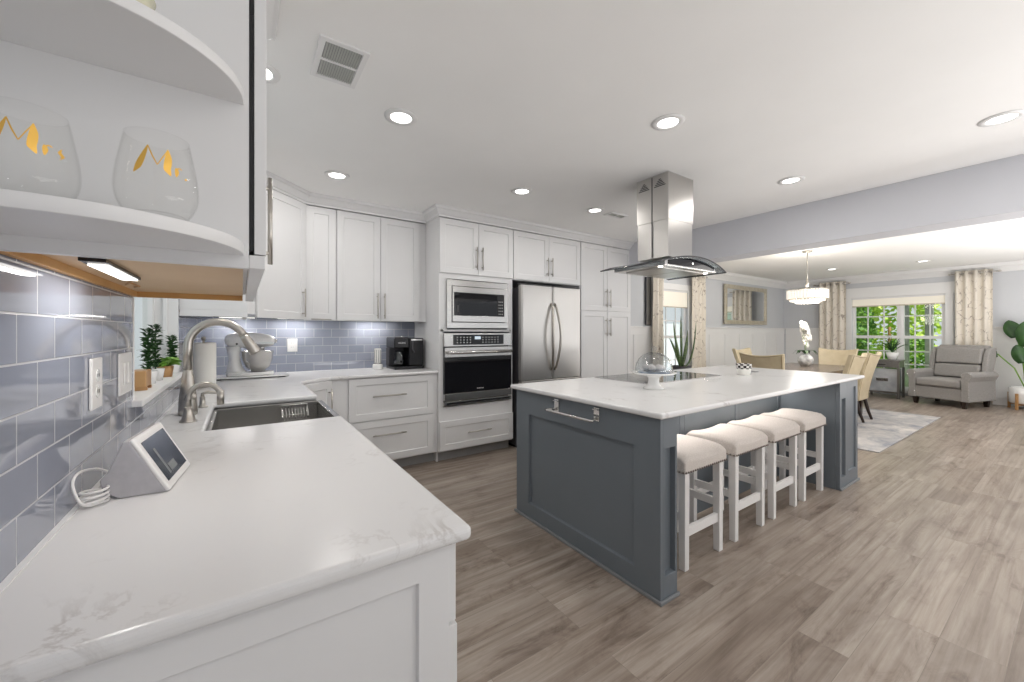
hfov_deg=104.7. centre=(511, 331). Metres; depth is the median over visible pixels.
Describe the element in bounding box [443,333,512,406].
wall oven
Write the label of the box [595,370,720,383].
cooktop
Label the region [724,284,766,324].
wall mirror
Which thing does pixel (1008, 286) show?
wall
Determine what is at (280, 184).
trim
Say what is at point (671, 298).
roller shade
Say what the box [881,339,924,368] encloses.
shrub
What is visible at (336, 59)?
ceiling vent
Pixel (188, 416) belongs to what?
filter faucet
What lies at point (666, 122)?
recessed light
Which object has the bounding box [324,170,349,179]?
recessed light
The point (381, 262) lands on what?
upper cabinet
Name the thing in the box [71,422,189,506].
smart display
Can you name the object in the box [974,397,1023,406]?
baseboard
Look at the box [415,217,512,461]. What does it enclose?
tall cabinet
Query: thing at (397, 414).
base cabinet
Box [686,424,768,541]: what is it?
counter stool
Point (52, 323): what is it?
wall
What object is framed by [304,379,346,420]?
base cabinet
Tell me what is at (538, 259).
upper cabinet
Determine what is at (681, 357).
snake plant
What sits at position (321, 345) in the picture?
wall
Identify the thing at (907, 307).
porch post
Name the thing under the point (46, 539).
trim
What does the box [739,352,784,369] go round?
dining chair
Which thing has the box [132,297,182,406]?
window
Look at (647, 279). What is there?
framed panel
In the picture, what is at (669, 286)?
window
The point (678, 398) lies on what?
island countertop
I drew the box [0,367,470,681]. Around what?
countertop
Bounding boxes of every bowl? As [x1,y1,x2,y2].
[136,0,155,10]
[241,350,273,371]
[735,363,751,374]
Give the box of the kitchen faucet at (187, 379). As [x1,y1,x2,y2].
[177,318,260,415]
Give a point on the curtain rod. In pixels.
(996, 270)
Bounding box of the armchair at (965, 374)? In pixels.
[906,344,998,408]
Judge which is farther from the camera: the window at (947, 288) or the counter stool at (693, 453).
the window at (947, 288)
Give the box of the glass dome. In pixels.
[635,352,672,373]
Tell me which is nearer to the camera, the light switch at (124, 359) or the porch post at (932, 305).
the light switch at (124, 359)
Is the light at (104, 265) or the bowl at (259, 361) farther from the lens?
the bowl at (259, 361)
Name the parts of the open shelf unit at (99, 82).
shelf, shelf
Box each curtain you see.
[652,278,663,364]
[691,274,705,367]
[819,281,845,349]
[955,268,992,403]
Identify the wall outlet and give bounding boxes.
[89,357,101,410]
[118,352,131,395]
[287,339,296,351]
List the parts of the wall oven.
vent trim, trim, door, control frame, door rail, control panel, handle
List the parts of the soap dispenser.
spout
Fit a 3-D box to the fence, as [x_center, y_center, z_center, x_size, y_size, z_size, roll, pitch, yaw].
[4.128,0.565,12.567,11.000,1.700,0.090,0,0,-34]
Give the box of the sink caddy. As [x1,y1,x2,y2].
[281,403,308,421]
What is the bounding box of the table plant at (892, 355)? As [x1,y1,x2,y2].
[880,337,903,359]
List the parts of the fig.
stem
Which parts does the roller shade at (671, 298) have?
head rail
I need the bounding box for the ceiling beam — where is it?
[613,154,1023,265]
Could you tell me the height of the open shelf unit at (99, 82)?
1.015 m
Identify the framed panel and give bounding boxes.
[645,277,650,324]
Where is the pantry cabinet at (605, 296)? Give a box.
[571,242,630,377]
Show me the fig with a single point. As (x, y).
(1015, 394)
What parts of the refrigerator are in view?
door, freezer drawer, handle, handle, door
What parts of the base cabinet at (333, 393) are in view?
door, handle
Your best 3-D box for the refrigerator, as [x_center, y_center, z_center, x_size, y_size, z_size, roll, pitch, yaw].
[0.289,0.379,4.831,0.900,1.832,0.829,0,0,-34]
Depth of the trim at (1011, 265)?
8.13 m
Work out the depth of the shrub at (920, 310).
10.98 m
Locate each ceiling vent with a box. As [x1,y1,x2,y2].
[310,34,369,88]
[604,212,628,218]
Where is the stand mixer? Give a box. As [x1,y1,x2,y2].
[225,332,276,376]
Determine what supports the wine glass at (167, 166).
on the open shelf unit at (99, 82)
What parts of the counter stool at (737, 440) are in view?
leg, leg, seat, leg, nailhead trim, leg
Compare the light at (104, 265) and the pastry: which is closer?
the light at (104, 265)
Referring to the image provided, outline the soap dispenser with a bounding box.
[198,390,216,407]
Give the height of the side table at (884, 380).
0.745 m
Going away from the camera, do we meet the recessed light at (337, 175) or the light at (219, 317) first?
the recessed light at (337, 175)
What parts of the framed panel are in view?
panel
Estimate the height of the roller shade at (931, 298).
0.194 m
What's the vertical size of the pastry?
0.040 m
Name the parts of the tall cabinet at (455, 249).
door, drawer, handle, door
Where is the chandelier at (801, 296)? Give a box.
[786,250,828,303]
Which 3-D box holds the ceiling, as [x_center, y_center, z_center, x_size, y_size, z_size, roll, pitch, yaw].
[4.111,-1.285,3.555,11.700,0.120,7.630,0,0,-34]
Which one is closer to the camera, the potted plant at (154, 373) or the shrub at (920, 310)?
the potted plant at (154, 373)
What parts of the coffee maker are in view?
water tank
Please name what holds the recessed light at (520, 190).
in the ceiling
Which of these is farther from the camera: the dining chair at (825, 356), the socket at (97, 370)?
the dining chair at (825, 356)
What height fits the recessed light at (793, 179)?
0.008 m
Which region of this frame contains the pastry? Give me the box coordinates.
[643,364,664,370]
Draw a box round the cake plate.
[638,370,669,373]
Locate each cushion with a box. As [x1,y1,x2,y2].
[916,376,960,388]
[934,362,981,377]
[935,347,983,363]
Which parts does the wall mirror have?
frame, frame, frame, frame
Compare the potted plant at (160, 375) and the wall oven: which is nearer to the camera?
the potted plant at (160, 375)
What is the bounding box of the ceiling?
[266,0,1023,281]
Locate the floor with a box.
[401,392,1023,681]
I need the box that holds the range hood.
[600,170,726,279]
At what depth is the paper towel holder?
2.71 m
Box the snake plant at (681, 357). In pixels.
[669,319,695,369]
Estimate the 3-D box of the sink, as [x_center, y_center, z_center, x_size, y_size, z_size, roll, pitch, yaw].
[-1.173,0.528,1.951,0.535,0.234,0.725,0,0,-34]
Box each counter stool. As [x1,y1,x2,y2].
[677,434,726,571]
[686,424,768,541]
[727,415,800,519]
[760,408,826,500]
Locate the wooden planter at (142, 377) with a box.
[134,369,151,390]
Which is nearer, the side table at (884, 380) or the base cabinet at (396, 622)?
the base cabinet at (396, 622)
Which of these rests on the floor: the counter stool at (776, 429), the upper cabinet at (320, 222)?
the counter stool at (776, 429)
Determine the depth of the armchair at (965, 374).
6.91 m
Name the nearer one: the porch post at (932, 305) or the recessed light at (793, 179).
the recessed light at (793, 179)
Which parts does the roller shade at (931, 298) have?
head rail, rail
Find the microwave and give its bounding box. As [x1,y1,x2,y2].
[446,279,507,328]
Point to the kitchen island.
(606, 489)
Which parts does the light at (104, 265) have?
lamp wire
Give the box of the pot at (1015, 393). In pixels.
[1008,386,1023,404]
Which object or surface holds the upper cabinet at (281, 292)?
attached to the wall
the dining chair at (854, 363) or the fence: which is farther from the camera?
the fence
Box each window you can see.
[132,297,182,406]
[663,283,691,369]
[846,281,954,392]
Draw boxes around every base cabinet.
[40,543,456,681]
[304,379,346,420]
[347,374,436,466]
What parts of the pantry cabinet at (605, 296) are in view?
door, door, door, door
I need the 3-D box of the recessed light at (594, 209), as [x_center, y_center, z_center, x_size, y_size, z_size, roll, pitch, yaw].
[0.833,-1.220,3.966,0.184,0.008,0.184,0,0,-34]
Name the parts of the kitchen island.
panel, shoe moulding, leg panel, panel, panel, panel, support leg, leg panel, shoe moulding, leg panel, panel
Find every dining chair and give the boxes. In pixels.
[732,348,751,362]
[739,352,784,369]
[818,348,858,365]
[842,353,867,374]
[858,352,881,422]
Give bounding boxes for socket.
[96,369,99,380]
[96,385,99,397]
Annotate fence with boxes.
[663,323,679,369]
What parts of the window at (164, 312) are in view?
sill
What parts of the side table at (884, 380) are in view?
box handle, drawer, leg, leg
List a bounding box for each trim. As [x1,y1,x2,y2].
[0,368,362,593]
[266,0,280,40]
[266,170,633,249]
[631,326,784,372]
[706,260,1023,288]
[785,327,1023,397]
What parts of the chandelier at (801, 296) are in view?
frame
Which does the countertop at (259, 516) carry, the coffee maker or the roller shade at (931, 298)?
the coffee maker
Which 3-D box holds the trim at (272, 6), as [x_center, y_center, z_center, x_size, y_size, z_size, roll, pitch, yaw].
[-0.833,-1.179,1.060,0.417,0.089,1.118,0,0,-34]
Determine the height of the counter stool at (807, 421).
0.636 m
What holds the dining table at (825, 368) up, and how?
on the area rug
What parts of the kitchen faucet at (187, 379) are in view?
spout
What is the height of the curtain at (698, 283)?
2.380 m
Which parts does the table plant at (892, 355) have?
pot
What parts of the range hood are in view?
control panel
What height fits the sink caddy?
0.109 m
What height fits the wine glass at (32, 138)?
0.117 m
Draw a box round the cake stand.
[631,370,676,389]
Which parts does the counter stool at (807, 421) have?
leg, leg, seat, leg, nailhead trim, leg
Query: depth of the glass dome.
2.64 m
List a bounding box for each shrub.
[856,304,941,363]
[856,307,878,355]
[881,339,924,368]
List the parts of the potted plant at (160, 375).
pot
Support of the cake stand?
on the island countertop at (678, 398)
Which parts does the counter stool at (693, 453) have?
leg, leg, seat, nailhead trim, leg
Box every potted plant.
[138,327,157,383]
[148,324,165,380]
[157,357,182,376]
[165,335,181,372]
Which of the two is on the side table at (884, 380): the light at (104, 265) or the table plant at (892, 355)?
the table plant at (892, 355)
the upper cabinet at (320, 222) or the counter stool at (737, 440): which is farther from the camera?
the upper cabinet at (320, 222)
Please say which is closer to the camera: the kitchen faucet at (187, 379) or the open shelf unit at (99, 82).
the open shelf unit at (99, 82)
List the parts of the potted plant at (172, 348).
pot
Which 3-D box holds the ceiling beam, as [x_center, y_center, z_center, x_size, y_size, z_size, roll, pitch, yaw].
[3.472,-1.030,3.027,0.290,0.390,7.480,0,0,-34]
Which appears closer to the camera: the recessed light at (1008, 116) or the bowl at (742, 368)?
the recessed light at (1008, 116)
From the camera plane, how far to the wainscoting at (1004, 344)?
7.01 m
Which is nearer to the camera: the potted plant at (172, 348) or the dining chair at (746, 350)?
the potted plant at (172, 348)
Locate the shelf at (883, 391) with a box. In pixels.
[869,390,902,393]
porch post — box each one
[905,305,909,386]
[925,304,933,367]
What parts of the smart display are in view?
power cord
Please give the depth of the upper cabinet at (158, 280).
0.79 m
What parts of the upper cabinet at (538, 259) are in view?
door, door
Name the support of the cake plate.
on the cake stand
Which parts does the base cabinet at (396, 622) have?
drawer, door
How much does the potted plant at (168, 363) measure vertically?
0.100 m
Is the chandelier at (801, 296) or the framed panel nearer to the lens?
the chandelier at (801, 296)
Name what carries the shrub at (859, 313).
on the lawn
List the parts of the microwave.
door frame, control panel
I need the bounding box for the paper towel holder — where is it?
[193,336,215,387]
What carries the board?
on the countertop at (259, 516)
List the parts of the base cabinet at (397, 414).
handle, handle, drawer, drawer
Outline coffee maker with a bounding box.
[386,337,423,369]
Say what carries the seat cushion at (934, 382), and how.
on the armchair at (965, 374)
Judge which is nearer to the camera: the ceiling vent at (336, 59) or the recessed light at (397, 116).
the ceiling vent at (336, 59)
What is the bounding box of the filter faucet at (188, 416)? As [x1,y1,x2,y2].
[179,382,223,422]
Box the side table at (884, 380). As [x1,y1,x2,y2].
[869,359,905,398]
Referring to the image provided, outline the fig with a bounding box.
[996,320,1023,409]
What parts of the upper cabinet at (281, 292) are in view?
light rail, door, handle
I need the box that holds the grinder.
[372,348,382,369]
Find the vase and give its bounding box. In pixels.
[796,320,816,365]
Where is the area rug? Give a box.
[858,408,940,452]
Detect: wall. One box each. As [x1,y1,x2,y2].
[0,254,198,582]
[199,275,783,374]
[784,270,1023,398]
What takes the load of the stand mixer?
on the board
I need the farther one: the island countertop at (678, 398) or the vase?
the vase
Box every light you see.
[78,257,140,287]
[219,317,255,317]
[266,63,280,83]
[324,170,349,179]
[384,108,417,125]
[511,187,531,194]
[586,207,603,212]
[651,114,684,130]
[777,176,804,184]
[977,109,1023,126]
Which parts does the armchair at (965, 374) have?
leg, arm, leg, backrest, arm, leg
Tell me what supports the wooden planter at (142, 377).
on the window at (164, 312)
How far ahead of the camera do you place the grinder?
3.99 m
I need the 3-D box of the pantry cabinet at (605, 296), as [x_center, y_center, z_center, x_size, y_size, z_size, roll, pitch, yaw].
[1.083,0.080,5.486,0.978,2.430,0.714,0,0,-34]
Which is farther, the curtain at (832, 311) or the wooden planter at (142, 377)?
the curtain at (832, 311)
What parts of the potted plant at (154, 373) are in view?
pot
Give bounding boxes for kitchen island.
[514,380,859,606]
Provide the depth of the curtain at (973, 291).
7.15 m
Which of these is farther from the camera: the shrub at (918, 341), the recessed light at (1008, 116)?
the shrub at (918, 341)
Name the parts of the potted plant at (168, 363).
pot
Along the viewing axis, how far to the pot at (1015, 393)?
6.58 m
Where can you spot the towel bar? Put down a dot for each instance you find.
(555, 409)
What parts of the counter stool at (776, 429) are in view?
leg, leg, seat, leg, nailhead trim, leg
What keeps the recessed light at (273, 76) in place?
in the ceiling
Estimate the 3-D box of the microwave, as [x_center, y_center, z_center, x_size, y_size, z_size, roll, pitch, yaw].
[-0.487,-0.282,4.334,0.732,0.485,0.534,0,0,-34]
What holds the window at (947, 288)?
in the wall at (1008, 286)
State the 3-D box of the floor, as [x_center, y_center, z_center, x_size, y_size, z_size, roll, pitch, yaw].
[4.173,1.325,3.597,11.550,0.060,7.630,0,0,-34]
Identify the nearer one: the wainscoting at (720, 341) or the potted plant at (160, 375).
the potted plant at (160, 375)
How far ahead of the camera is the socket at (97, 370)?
0.97 m
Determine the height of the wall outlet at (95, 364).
0.124 m
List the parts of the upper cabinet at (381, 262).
door, handle, light rail, handle, door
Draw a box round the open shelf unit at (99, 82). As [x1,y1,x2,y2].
[0,0,248,268]
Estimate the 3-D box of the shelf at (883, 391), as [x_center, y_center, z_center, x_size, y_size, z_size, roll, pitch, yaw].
[7.458,1.183,7.908,0.360,0.025,0.480,0,0,-34]
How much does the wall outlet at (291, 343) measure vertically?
0.124 m
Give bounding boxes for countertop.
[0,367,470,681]
[511,365,864,419]
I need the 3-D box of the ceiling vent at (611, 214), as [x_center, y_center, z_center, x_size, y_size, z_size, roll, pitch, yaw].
[1.095,-1.220,4.140,0.260,0.008,0.120,0,0,-34]
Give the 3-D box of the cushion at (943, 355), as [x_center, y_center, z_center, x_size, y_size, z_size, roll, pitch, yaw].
[8.042,0.415,7.107,0.140,0.287,0.600,0,0,-17]
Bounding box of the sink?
[206,400,339,430]
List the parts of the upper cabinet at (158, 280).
light rail, light rail, door, handle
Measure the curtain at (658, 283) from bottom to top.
2.380 m
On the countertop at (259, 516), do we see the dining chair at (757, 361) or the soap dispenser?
the soap dispenser
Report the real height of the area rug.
0.009 m
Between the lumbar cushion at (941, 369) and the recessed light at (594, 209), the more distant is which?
the lumbar cushion at (941, 369)
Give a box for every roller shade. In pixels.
[663,289,687,307]
[852,294,944,307]
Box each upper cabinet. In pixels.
[0,0,272,301]
[179,186,305,319]
[306,205,335,320]
[336,210,425,321]
[512,230,579,287]
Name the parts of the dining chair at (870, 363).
leg, leg, backrest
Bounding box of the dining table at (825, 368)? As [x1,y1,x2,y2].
[785,363,862,413]
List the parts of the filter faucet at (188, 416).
spout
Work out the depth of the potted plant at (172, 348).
2.17 m
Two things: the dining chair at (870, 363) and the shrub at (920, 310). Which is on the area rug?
the dining chair at (870, 363)
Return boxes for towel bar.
[544,399,599,422]
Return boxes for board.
[216,372,288,380]
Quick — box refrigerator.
[509,283,580,447]
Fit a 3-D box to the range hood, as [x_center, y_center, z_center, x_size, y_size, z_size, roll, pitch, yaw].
[1.243,-0.849,3.196,0.907,0.750,0.572,0,0,-34]

